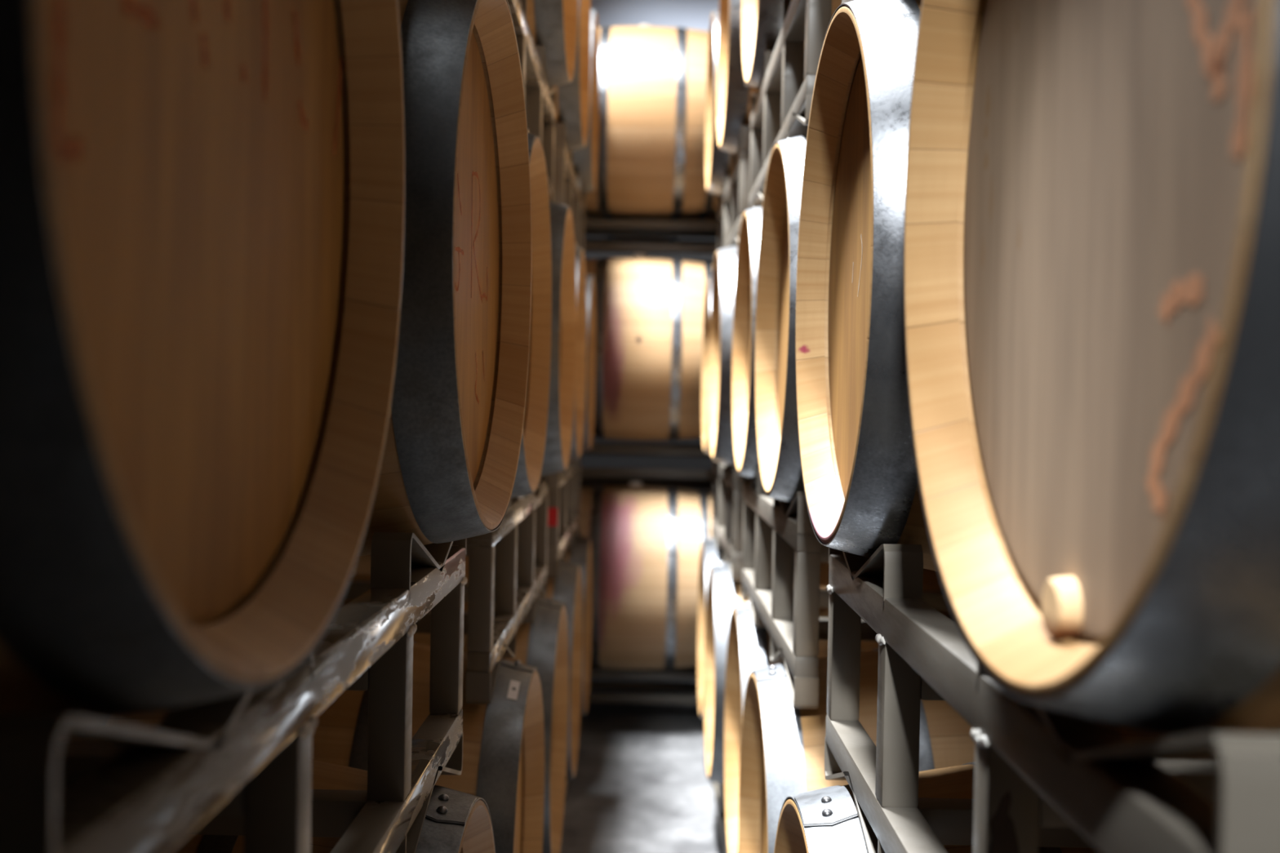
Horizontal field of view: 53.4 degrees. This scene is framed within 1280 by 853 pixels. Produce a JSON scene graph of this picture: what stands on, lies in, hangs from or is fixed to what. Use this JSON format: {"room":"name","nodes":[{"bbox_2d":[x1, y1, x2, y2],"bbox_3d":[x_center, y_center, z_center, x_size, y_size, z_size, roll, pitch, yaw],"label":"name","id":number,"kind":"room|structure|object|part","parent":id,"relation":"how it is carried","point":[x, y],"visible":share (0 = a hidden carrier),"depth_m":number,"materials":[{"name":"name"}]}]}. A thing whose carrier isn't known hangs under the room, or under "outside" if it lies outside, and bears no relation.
{"room":"wine barrel cellar","nodes":[
{"label":"wine barrel cellar","id":0,"kind":"room"},
{"bbox_2d":[560,678,724,852],"bbox_3d":[-0.013,1.274,1.769,3.200,0.100,15.500,1,1,0],"label":"floor","id":1,"kind":"structure","parent":0,"point":[640,784],"depth_m":4.22,"materials":[{"name":"concrete"}]},
{"bbox_2d":[564,779,569,804],"bbox_3d":[-0.697,1.069,4.030,0.926,0.214,1.125,1,1,0],"label":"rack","id":2,"kind":"object","parent":1,"relation":"on","point":[567,780],"visible":0.02,"depth_m":4.09,"materials":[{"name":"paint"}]},
{"bbox_2d":[355,554,582,780],"bbox_3d":[-0.680,0.680,3.654,1.000,0.740,0.722,1,1,0],"label":"wine barrel","id":3,"kind":"object","parent":2,"relation":"on","point":[566,588],"visible":0.08,"depth_m":3.57,"materials":[{"name":"brown wood"}]},
{"bbox_2d":[565,534,592,716],"bbox_3d":[-0.677,0.670,4.394,1.000,0.740,0.722,1,1,0],"label":"wine barrel","id":4,"kind":"object","parent":2,"relation":"on","point":[580,554],"visible":0.09,"depth_m":4.40,"materials":[{"name":"brown wood"}]},
{"bbox_2d":[546,454,581,577],"bbox_3d":[-0.681,0.226,4.018,0.926,0.341,1.125,1,1,0],"label":"rack","id":5,"kind":"object","parent":4,"relation":"on","point":[564,487],"visible":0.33,"depth_m":3.81,"materials":[{"name":"metal"}]},
{"bbox_3d":[-0.239,0.340,4.017,0.038,0.038,1.120,1,1,0],"label":"rail","id":6,"kind":"part","parent":5,"relation":"part of","materials":[{"name":"metal"}]},
{"bbox_3d":[-0.235,0.137,4.014,0.038,0.043,1.120,1,1,0],"label":"rail","id":7,"kind":"part","parent":5,"relation":"part of","materials":[{"name":"metal"}]},
{"bbox_2d":[568,246,586,461],"bbox_3d":[-0.667,-0.226,3.641,1.000,0.740,0.722,1,1,0],"label":"wine barrel","id":8,"kind":"object","parent":5,"relation":"on","point":[581,299],"visible":0.06,"depth_m":3.87,"materials":[{"name":"brown wood"}]},
{"bbox_2d":[581,273,595,452],"bbox_3d":[-0.663,-0.236,4.381,1.000,0.740,0.722,1,1,0],"label":"wine barrel","id":9,"kind":"object","parent":5,"relation":"on","point":[588,422],"visible":0.06,"depth_m":4.55,"materials":[{"name":"brown wood"}]},
{"bbox_2d":[553,122,585,253],"bbox_3d":[-0.664,-0.679,4.005,0.926,0.322,1.125,1,1,0],"label":"rack","id":10,"kind":"object","parent":9,"relation":"on","point":[567,191],"visible":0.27,"depth_m":3.73,"materials":[{"name":"metal"}]},
{"bbox_3d":[-0.219,-0.758,4.001,0.038,0.043,1.120,1,1,0],"label":"rail","id":11,"kind":"part","parent":10,"relation":"part of","materials":[{"name":"metal"}]},
{"bbox_2d":[553,0,591,151],"bbox_3d":[-0.654,-1.119,3.628,1.000,0.740,0.722,1,1,0],"label":"wine barrel","id":12,"kind":"object","parent":10,"relation":"on","point":[572,99],"visible":0.14,"depth_m":3.53,"materials":[{"name":"brown wood"}]},
{"bbox_2d":[573,8,599,194],"bbox_3d":[-0.652,-1.130,4.368,1.000,0.740,0.722,1,1,0],"label":"wine barrel","id":13,"kind":"object","parent":10,"relation":"on","point":[584,159],"visible":0.07,"depth_m":4.34,"materials":[{"name":"brown wood"}]},
{"bbox_2d":[588,666,698,704],"bbox_3d":[-0.029,0.985,5.430,0.926,0.234,1.125,1,1,0],"label":"rack","id":14,"kind":"object","parent":1,"relation":"on","point":[690,673],"visible":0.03,"depth_m":5.09,"materials":[{"name":"metal"}]},
{"bbox_2d":[579,481,712,669],"bbox_3d":[-0.024,0.588,5.054,1.000,0.740,0.722,1,1,0],"label":"wine barrel","id":15,"kind":"object","parent":14,"relation":"on","point":[646,541],"visible":0.33,"depth_m":4.75,"materials":[{"name":"brown wood"}]},
{"bbox_2d":[580,442,712,489],"bbox_3d":[-0.013,0.131,5.418,0.926,0.331,1.125,1,1,0],"label":"rack","id":16,"kind":"object","parent":15,"relation":"on","point":[695,479],"visible":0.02,"depth_m":5.07,"materials":[{"name":"metal"}]},
{"bbox_2d":[584,253,713,440],"bbox_3d":[-0.007,-0.315,5.041,1.000,0.740,0.722,1,1,0],"label":"wine barrel","id":17,"kind":"object","parent":16,"relation":"on","point":[650,311],"visible":0.37,"depth_m":4.73,"materials":[{"name":"brown wood"}]},
{"bbox_2d":[584,217,717,264],"bbox_3d":[0.003,-0.767,5.405,0.926,0.331,1.125,1,1,0],"label":"rack","id":18,"kind":"object","parent":17,"relation":"on","point":[593,226],"visible":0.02,"depth_m":5.06,"materials":[{"name":"metal"}]},
{"bbox_2d":[585,24,717,214],"bbox_3d":[0.009,-1.212,5.028,1.000,0.740,0.722,1,1,0],"label":"wine barrel","id":19,"kind":"object","parent":18,"relation":"on","point":[653,79],"visible":0.36,"depth_m":4.72,"materials":[{"name":"brown wood"}]},
{"bbox_2d":[585,209,717,239],"bbox_3d":[0.014,-1.223,5.768,1.000,0.740,0.722,1,1,0],"label":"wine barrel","id":20,"kind":"object","parent":18,"relation":"on","point":[708,215],"visible":0.03,"depth_m":5.57,"materials":[{"name":"brown wood"}]},
{"bbox_2d":[580,487,712,493],"bbox_3d":[-0.019,0.578,5.794,1.000,0.740,0.722,1,1,0],"label":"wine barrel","id":21,"kind":"object","parent":14,"relation":"on","point":[706,491],"visible":0.02,"depth_m":5.65,"materials":[{"name":"brown wood"}]},
{"bbox_2d":[711,781,728,852],"bbox_3d":[0.703,1.095,4.020,0.926,0.214,1.125,1,1,0],"label":"rack","id":22,"kind":"object","parent":1,"relation":"on","point":[718,788],"visible":0.02,"depth_m":3.80,"materials":[{"name":"metal"}]},
{"bbox_2d":[697,537,724,719],"bbox_3d":[0.711,0.697,4.382,1.000,0.740,0.722,1,1,0],"label":"wine barrel","id":23,"kind":"object","parent":22,"relation":"on","point":[709,556],"visible":0.07,"depth_m":4.58,"materials":[{"name":"brown wood"}]},
{"bbox_3d":[0.260,1.053,4.022,0.038,0.043,1.120,1,1,0],"label":"rail","id":24,"kind":"part","parent":22,"relation":"part of","materials":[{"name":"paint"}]},
{"bbox_2d":[703,562,941,784],"bbox_3d":[0.698,0.705,3.649,1.000,0.740,0.722,1,1,0],"label":"wine barrel","id":25,"kind":"object","parent":22,"relation":"on","point":[723,593],"visible":0.15,"depth_m":3.47,"materials":[{"name":"brown wood"}]},
{"bbox_2d":[711,456,743,582],"bbox_3d":[0.719,0.252,4.008,0.926,0.341,1.125,1,1,0],"label":"rack","id":26,"kind":"object","parent":25,"relation":"on","point":[727,499],"visible":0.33,"depth_m":3.80,"materials":[{"name":"metal"}]},
{"bbox_2d":[701,276,712,454],"bbox_3d":[0.725,-0.210,4.369,1.000,0.740,0.722,1,1,0],"label":"wine barrel","id":27,"kind":"object","parent":26,"relation":"on","point":[706,326],"visible":0.04,"depth_m":4.61,"materials":[{"name":"brown wood"}]},
{"bbox_2d":[708,245,737,465],"bbox_3d":[0.712,-0.203,3.636,1.000,0.740,0.722,1,1,0],"label":"wine barrel","id":28,"kind":"object","parent":26,"relation":"on","point":[720,369],"visible":0.14,"depth_m":3.45,"materials":[{"name":"brown wood"}]},
{"bbox_2d":[716,125,751,249],"bbox_3d":[0.735,-0.653,3.995,0.926,0.322,1.125,1,1,0],"label":"rack","id":29,"kind":"object","parent":28,"relation":"on","point":[734,200],"visible":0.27,"depth_m":3.74,"materials":[{"name":"metal"}]},
{"bbox_2d":[705,9,731,195],"bbox_3d":[0.738,-1.106,4.356,1.000,0.740,0.722,1,1,0],"label":"wine barrel","id":30,"kind":"object","parent":29,"relation":"on","point":[717,162],"visible":0.12,"depth_m":4.27,"materials":[{"name":"brown wood"}]},
{"bbox_3d":[0.289,-0.557,3.999,0.038,0.038,1.120,1,1,0],"label":"rail","id":31,"kind":"part","parent":29,"relation":"part of","materials":[{"name":"metal"}]},
{"bbox_3d":[0.293,-0.748,3.996,0.038,0.043,1.120,1,1,0],"label":"rail","id":32,"kind":"part","parent":29,"relation":"part of","materials":[{"name":"metal"}]},
{"bbox_2d":[716,0,759,153],"bbox_3d":[0.735,-1.096,3.623,1.000,0.740,0.722,1,1,0],"label":"wine barrel","id":33,"kind":"object","parent":29,"relation":"on","point":[733,95],"visible":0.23,"depth_m":3.45,"materials":[{"name":"brown wood"}]},
{"bbox_3d":[0.273,0.350,4.012,0.038,0.038,1.120,1,1,0],"label":"rail","id":34,"kind":"part","parent":26,"relation":"part of","materials":[{"name":"metal"}]},
{"bbox_3d":[0.277,0.146,4.009,0.038,0.043,1.120,1,1,0],"label":"rail","id":35,"kind":"part","parent":26,"relation":"part of","materials":[{"name":"metal"}]},
{"bbox_2d":[580,0,719,469],"bbox_3d":[0.080,-1.337,9.531,3.200,4.900,0.100,1,1,0],"label":"wall","id":36,"kind":"structure","parent":0,"point":[695,15],"depth_m":9.46,"materials":[{"name":"white paint"}]},
{"bbox_3d":[-0.715,1.111,1.070,0.926,0.214,1.125,1,1,0],"label":"rack","id":37,"kind":"object","parent":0,"visible":0},
{"bbox_2d":[62,737,495,852],"bbox_3d":[-0.695,0.712,1.438,1.000,0.740,0.722,1,1,0],"label":"wine barrel","id":38,"kind":"object","parent":37,"relation":"on","point":[455,821],"visible":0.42,"depth_m":1.41,"materials":[{"name":"brown wood"}]},
{"bbox_3d":[-0.705,0.722,0.701,1.000,0.740,0.722,1,1,0],"label":"wine barrel","id":39,"kind":"object","parent":37,"relation":"on","visible":0},
{"bbox_2d":[0,532,467,852],"bbox_3d":[-0.687,0.269,1.058,0.930,0.341,1.125,1,1,0],"label":"rack","id":40,"kind":"object","parent":39,"relation":"on","point":[240,764],"visible":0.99,"depth_m":0.85,"materials":[{"name":"metal"}]},
{"bbox_2d":[0,0,404,719],"bbox_3d":[-0.683,-0.183,0.688,1.000,0.740,0.722,1,1,0],"label":"wine barrel","id":41,"kind":"object","parent":40,"relation":"on","point":[202,202],"visible":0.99,"depth_m":0.62,"materials":[{"name":"brown wood"}]},
{"bbox_3d":[-0.247,0.383,1.057,0.038,0.038,1.120,1,1,0],"label":"rail","id":42,"kind":"part","parent":40,"relation":"part of","materials":[{"name":"metal"}]},
{"bbox_2d":[358,0,531,556],"bbox_3d":[-0.655,-0.201,1.437,1.000,0.740,0.722,1,1,2],"label":"wine barrel","id":43,"kind":"object","parent":40,"relation":"on","point":[448,472],"visible":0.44,"depth_m":1.29,"materials":[{"name":"brown wood"}]},
{"bbox_3d":[-0.706,1.090,2.555,0.926,0.214,1.125,1,1,0],"label":"rack","id":44,"kind":"object","parent":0,"visible":0},
{"bbox_2d":[102,641,544,852],"bbox_3d":[-0.688,0.702,2.179,1.000,0.740,0.722,1,1,0],"label":"wine barrel","id":45,"kind":"object","parent":44,"relation":"on","point":[503,766],"visible":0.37,"depth_m":1.98,"materials":[{"name":"brown wood"}]},
{"bbox_2d":[338,568,568,852],"bbox_3d":[-0.682,0.691,2.919,1.000,0.740,0.722,1,1,0],"label":"wine barrel","id":46,"kind":"object","parent":44,"relation":"on","point":[542,644],"visible":0.18,"depth_m":2.81,"materials":[{"name":"brown wood"}]},
{"bbox_2d":[337,475,549,703],"bbox_3d":[-0.690,0.247,2.543,0.926,0.341,1.125,1,1,0],"label":"rack","id":47,"kind":"object","parent":46,"relation":"on","point":[519,546],"visible":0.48,"depth_m":2.33,"materials":[{"name":"metal"}]},
{"bbox_3d":[-0.248,0.362,2.542,0.038,0.038,1.120,1,1,0],"label":"rail","id":48,"kind":"part","parent":47,"relation":"part of","materials":[{"name":"metal"}]},
{"bbox_3d":[-0.244,0.158,2.539,0.038,0.043,1.120,1,1,0],"label":"rail","id":49,"kind":"part","parent":47,"relation":"part of","materials":[{"name":"metal"}]},
{"bbox_2d":[511,133,551,498],"bbox_3d":[-0.673,-0.205,2.166,1.000,0.740,0.722,1,1,0],"label":"wine barrel","id":50,"kind":"object","parent":47,"relation":"on","point":[530,464],"visible":0.11,"depth_m":2.39,"materials":[{"name":"brown wood"}]},
{"bbox_2d":[540,200,576,476],"bbox_3d":[-0.662,-0.217,2.906,1.000,0.740,0.722,1,1,0],"label":"wine barrel","id":51,"kind":"object","parent":47,"relation":"on","point":[563,320],"visible":0.13,"depth_m":2.86,"materials":[{"name":"brown wood"}]},
{"bbox_2d":[507,0,555,201],"bbox_3d":[-0.673,-0.657,2.530,0.926,0.322,1.125,1,1,0],"label":"rack","id":52,"kind":"object","parent":51,"relation":"on","point":[540,100],"visible":0.16,"depth_m":2.70,"materials":[{"name":"metal"}]},
{"bbox_3d":[-0.228,-0.737,2.526,0.038,0.043,1.120,1,1,0],"label":"rail","id":53,"kind":"part","parent":52,"relation":"part of","materials":[{"name":"metal"}]},
{"bbox_3d":[-0.231,-0.545,2.529,0.038,0.038,1.120,1,1,0],"label":"rail","id":54,"kind":"part","parent":52,"relation":"part of","materials":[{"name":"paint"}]},
{"bbox_2d":[526,0,577,88],"bbox_3d":[-0.656,-1.109,2.893,1.000,0.740,0.722,1,1,0],"label":"wine barrel","id":55,"kind":"object","parent":52,"relation":"on","point":[552,24],"visible":0.17,"depth_m":2.75,"materials":[{"name":"brown wood"}]},
{"bbox_3d":[0.685,1.137,1.091,0.926,0.214,1.125,1,1,0],"label":"rack","id":56,"kind":"object","parent":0,"visible":0},
{"bbox_2d":[773,755,1217,852],"bbox_3d":[0.675,0.736,1.456,1.000,0.740,0.722,1,1,0],"label":"wine barrel","id":57,"kind":"object","parent":56,"relation":"on","point":[826,820],"visible":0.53,"depth_m":1.43,"materials":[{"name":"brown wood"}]},
{"bbox_3d":[0.685,0.749,0.720,1.000,0.740,0.722,1,1,0],"label":"wine barrel","id":58,"kind":"object","parent":56,"relation":"on","visible":0},
{"bbox_2d":[824,543,1279,852],"bbox_3d":[0.699,0.299,1.079,0.930,0.341,1.125,1,1,0],"label":"rack","id":59,"kind":"object","parent":58,"relation":"on","point":[1045,777],"visible":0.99,"depth_m":0.88,"materials":[{"name":"metal"}]},
{"bbox_2d":[795,0,937,571],"bbox_3d":[0.712,-0.165,1.442,1.000,0.740,0.722,1,1,0],"label":"wine barrel","id":60,"kind":"object","parent":59,"relation":"on","point":[861,486],"visible":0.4,"depth_m":1.43,"materials":[{"name":"brown wood"}]},
{"bbox_3d":[0.255,0.397,1.083,0.038,0.038,1.120,1,1,0],"label":"rail","id":61,"kind":"part","parent":59,"relation":"part of","materials":[{"name":"metal"}]},
{"bbox_2d":[903,0,1279,736],"bbox_3d":[0.707,-0.152,0.707,1.000,0.740,0.722,1,1,0],"label":"wine barrel","id":62,"kind":"object","parent":59,"relation":"on","point":[1091,229],"visible":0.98,"depth_m":0.66,"materials":[{"name":"brown wood"}]},
{"bbox_2d":[841,0,853,4],"bbox_3d":[0.718,-0.610,1.066,0.926,0.322,1.125,1,1,0],"label":"rack","id":63,"kind":"object","parent":62,"relation":"on","point":[842,1],"visible":0.12,"depth_m":1.59,"materials":[{"name":"metal"}]},
{"bbox_3d":[0.694,1.116,2.557,0.926,0.214,1.125,1,1,0],"label":"rack","id":64,"kind":"object","parent":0,"visible":0},
{"bbox_2d":[724,584,953,852],"bbox_3d":[0.712,0.717,2.919,1.000,0.740,0.722,1,1,0],"label":"wine barrel","id":65,"kind":"object","parent":64,"relation":"on","point":[748,647],"visible":0.18,"depth_m":3.08,"materials":[{"name":"brown wood"}]},
{"bbox_2d":[738,648,1172,852],"bbox_3d":[0.691,0.726,2.187,1.000,0.740,0.722,1,1,0],"label":"wine barrel","id":66,"kind":"object","parent":64,"relation":"on","point":[782,746],"visible":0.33,"depth_m":2.00,"materials":[{"name":"brown wood"}]},
{"bbox_2d":[741,468,955,709],"bbox_3d":[0.710,0.273,2.545,0.926,0.341,1.125,1,1,0],"label":"rack","id":67,"kind":"object","parent":66,"relation":"on","point":[780,539],"visible":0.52,"depth_m":2.34,"materials":[{"name":"metal"}]},
{"bbox_2d":[732,206,762,478],"bbox_3d":[0.730,-0.190,2.906,1.000,0.740,0.722,1,1,0],"label":"wine barrel","id":68,"kind":"object","parent":67,"relation":"on","point":[744,411],"visible":0.13,"depth_m":3.09,"materials":[{"name":"brown wood"}]},
{"bbox_3d":[0.264,0.371,2.549,0.038,0.038,1.120,1,1,0],"label":"rail","id":69,"kind":"part","parent":67,"relation":"part of","materials":[{"name":"metal"}]},
{"bbox_2d":[755,134,807,502],"bbox_3d":[0.722,-0.180,2.173,1.000,0.740,0.722,1,1,0],"label":"wine barrel","id":70,"kind":"object","parent":67,"relation":"on","point":[775,392],"visible":0.16,"depth_m":2.32,"materials":[{"name":"brown wood"}]},
{"bbox_2d":[748,0,831,208],"bbox_3d":[0.727,-0.631,2.532,0.926,0.322,1.125,1,1,0],"label":"rack","id":71,"kind":"object","parent":70,"relation":"on","point":[780,108],"visible":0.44,"depth_m":2.33,"materials":[{"name":"metal"}]},
{"bbox_3d":[0.284,-0.727,2.533,0.038,0.043,1.120,1,1,0],"label":"rail","id":72,"kind":"part","parent":71,"relation":"part of","materials":[{"name":"metal"}]},
{"bbox_3d":[0.281,-0.536,2.536,0.038,0.038,1.120,1,1,0],"label":"rail","id":73,"kind":"part","parent":71,"relation":"part of","materials":[{"name":"metal"}]},
{"bbox_2d":[742,0,841,88],"bbox_3d":[0.754,-1.086,2.893,1.000,0.740,0.722,1,1,0],"label":"wine barrel","id":74,"kind":"object","parent":71,"relation":"on","point":[762,20],"visible":0.12,"depth_m":2.77,"materials":[{"name":"brown wood"}]},
{"bbox_3d":[0.268,0.168,2.546,0.038,0.043,1.120,1,1,0],"label":"rail","id":75,"kind":"part","parent":67,"relation":"part of","materials":[{"name":"metal"}]}
]}

